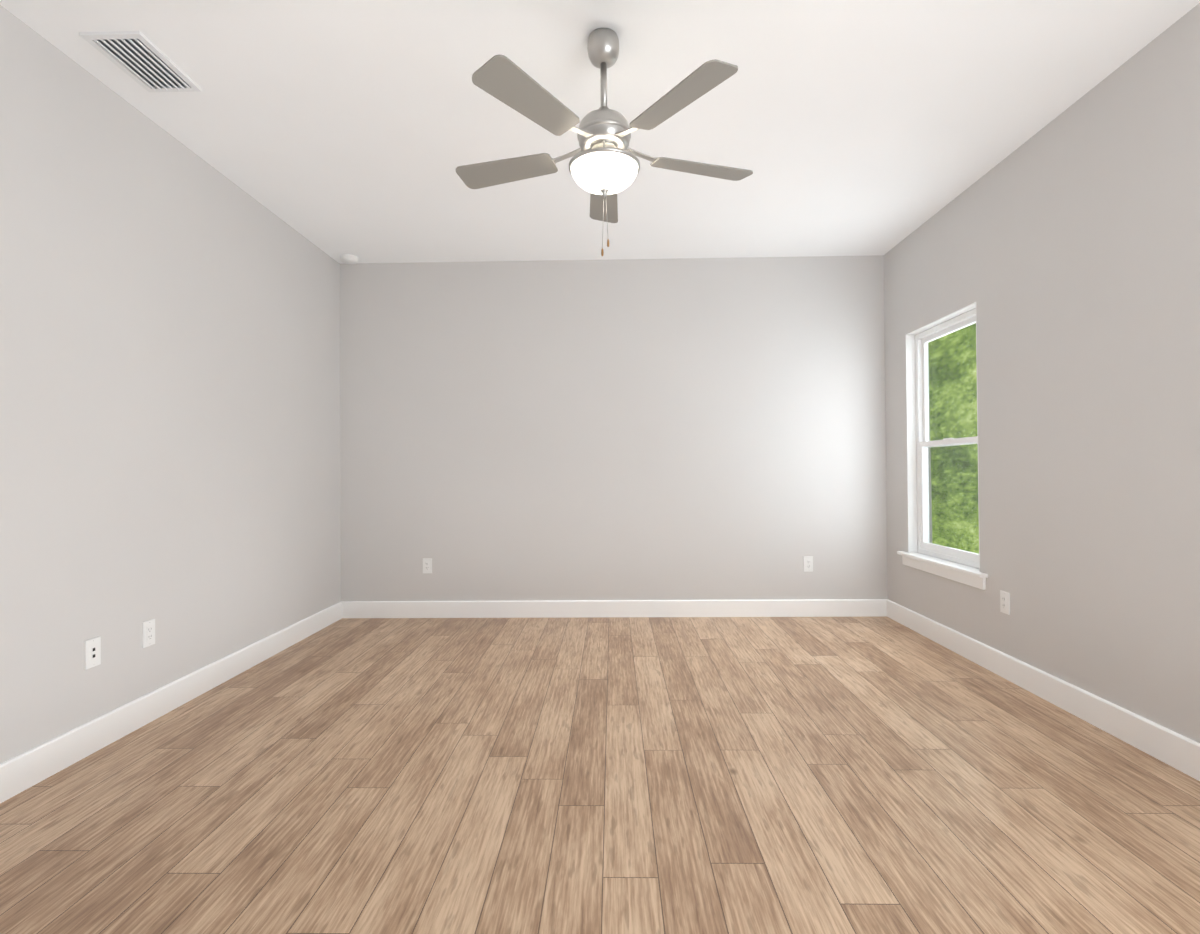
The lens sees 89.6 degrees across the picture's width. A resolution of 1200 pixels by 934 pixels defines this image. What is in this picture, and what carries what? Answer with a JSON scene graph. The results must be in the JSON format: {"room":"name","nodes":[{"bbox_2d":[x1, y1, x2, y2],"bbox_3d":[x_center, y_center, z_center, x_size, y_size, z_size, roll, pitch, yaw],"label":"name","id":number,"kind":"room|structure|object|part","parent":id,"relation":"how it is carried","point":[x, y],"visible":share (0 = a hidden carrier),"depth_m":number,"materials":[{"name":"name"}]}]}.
{"room":"empty bedroom","nodes":[
{"label":"empty bedroom","id":0,"kind":"room"},
{"bbox_2d":[0,5,340,763],"bbox_3d":[-2.138,-0.228,2.023,0.150,2.740,5.297,0,0,1],"label":"wall","id":1,"kind":"structure","parent":0,"point":[170,383],"depth_m":2.68,"materials":[{"name":"beige paint"}]},
{"bbox_2d":[84,636,100,669],"bbox_3d":[-2.042,0.748,2.431,0.009,0.114,0.070,0,0,1],"label":"outlet plate","id":2,"kind":"object","parent":1,"relation":"attached to","point":[92,652],"visible":1,"depth_m":2.43,"materials":[{"name":"white plastic"}]},
{"bbox_2d":[142,619,154,647],"bbox_3d":[-2.035,0.750,2.725,0.010,0.114,0.070,0,0,1],"label":"duplex electrical outlet","id":3,"kind":"object","parent":1,"relation":"attached to","point":[148,632],"visible":1,"depth_m":2.72,"materials":[{"name":"white plastic"}]},
{"bbox_2d":[0,602,341,802],"bbox_3d":[-2.044,1.078,2.011,0.016,0.127,5.265,0,0,1],"label":"baseboard","id":4,"kind":"structure","parent":1,"relation":"attached to","point":[22,772],"depth_m":2.65,"materials":[{"name":"white"}]},
{"bbox_2d":[0,616,1199,933],"bbox_3d":[0.038,1.184,1.967,4.479,0.120,5.597,0,0,1],"label":"floor","id":5,"kind":"structure","parent":0,"point":[884,774],"depth_m":2.04,"materials":[{"name":"brown wood"}]},
{"bbox_2d":[0,0,1199,263],"bbox_3d":[0.015,-1.676,1.991,4.479,0.120,5.597,0,0,1],"label":"ceiling","id":6,"kind":"structure","parent":0,"point":[362,130],"depth_m":2.68,"materials":[{"name":"white paint"}]},
{"bbox_2d":[79,31,200,91],"bbox_3d":[-1.798,-1.588,2.384,0.224,0.020,0.334,0,0,1],"label":"ceiling vent","id":7,"kind":"object","parent":6,"relation":"in","point":[142,60],"visible":0.98,"depth_m":2.36,"materials":[{"name":"white metal"}]},
{"bbox_2d":[340,254,358,264],"bbox_3d":[-1.889,-1.557,4.546,0.132,0.043,0.132,0,0,1],"label":"smoke detector","id":8,"kind":"object","parent":6,"relation":"attached to","point":[348,259],"visible":0.96,"depth_m":4.51,"materials":[{"name":"white plastic"}]},
{"bbox_2d":[456,28,752,255],"bbox_3d":[0.014,-1.202,2.310,1.186,0.822,1.137,0,0,1],"label":"fan","id":9,"kind":"object","parent":6,"relation":"hanging from","point":[604,166],"visible":1,"depth_m":2.19,"materials":[{"name":"silver metal"}]},
{"bbox_2d":[340,255,887,600],"bbox_3d":[0.082,-0.223,4.702,4.479,2.740,0.150,0,0,1],"label":"wall","id":10,"kind":"structure","parent":0,"point":[673,429],"depth_m":4.63,"materials":[{"name":"beige paint"}]},
{"bbox_2d":[423,558,431,572],"bbox_3d":[-1.329,0.761,4.643,0.070,0.114,0.010,0,0,1],"label":"outlet","id":11,"kind":"object","parent":10,"relation":"attached to","point":[427,565],"visible":1,"depth_m":4.64,"materials":[{"name":"white plastic"}]},
{"bbox_2d":[341,599,887,617],"bbox_3d":[0.091,1.082,4.608,4.179,0.127,0.016,0,0,1],"label":"baseboard","id":12,"kind":"structure","parent":10,"relation":"attached to","point":[638,608],"depth_m":4.60,"materials":[{"name":"white"}]},
{"bbox_2d":[803,556,812,571],"bbox_3d":[1.582,0.736,4.583,0.070,0.114,0.010,0,0,1],"label":"outlet","id":13,"kind":"object","parent":10,"relation":"attached to","point":[808,563],"visible":1,"depth_m":4.58,"materials":[{"name":"white plastic"}]},
{"bbox_2d":[884,3,1199,742],"bbox_3d":[2.190,-0.264,1.935,0.150,2.740,5.297,0,0,1],"label":"wall","id":14,"kind":"structure","parent":0,"point":[1062,250],"depth_m":2.64,"materials":[{"name":"beige paint"}]},
{"bbox_2d":[897,551,987,577],"bbox_3d":[2.170,0.608,3.835,0.107,0.022,0.980,0,0,1],"label":"window sill","id":15,"kind":"structure","parent":14,"relation":"attached to","point":[966,569],"depth_m":3.73,"materials":[{"name":"white"}]},
{"bbox_2d":[902,302,985,589],"bbox_3d":[2.208,-0.125,3.840,0.139,1.627,0.940,0,0,1],"label":"window unit","id":16,"kind":"structure","parent":14,"relation":"in","point":[923,441],"depth_m":4.18,"materials":[{"name":"white plastic"}]},
{"bbox_3d":[2.153,0.654,3.835,0.017,0.070,0.940,0,0,1],"label":"window sill apron","id":17,"kind":"part","parent":16,"relation":"part of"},
{"bbox_2d":[1000,590,1009,614],"bbox_3d":[2.145,0.718,3.199,0.010,0.114,0.070,0,0,1],"label":"duplex electrical outlet","id":18,"kind":"object","parent":14,"relation":"attached to","point":[1004,602],"visible":1,"depth_m":3.19,"materials":[{"name":"white plastic"}]},
{"bbox_2d":[887,600,1199,780],"bbox_3d":[2.118,1.043,1.925,0.016,0.127,5.265,0,0,1],"label":"baseboard","id":19,"kind":"structure","parent":14,"relation":"attached to","point":[1177,751],"depth_m":2.73,"materials":[{"name":"white"}]},
{"label":"outside","id":20,"kind":"structure","parent":0,"visible":0},
{"bbox_2d":[928,342,931,542],"bbox_3d":[3.821,-1.857,7.931,0.586,8.000,1.042,0,0,1],"label":"trunk","id":21,"kind":"object","parent":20,"point":[930,514],"depth_m":7.43,"materials":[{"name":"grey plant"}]},
{"bbox_2d":[929,323,978,552],"bbox_3d":[6.185,-2.869,8.777,1.500,10.000,14.000,0,0,1],"label":"trees","id":22,"kind":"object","parent":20,"point":[963,417],"depth_m":9.99,"materials":[{"name":"green plant"}]}
]}

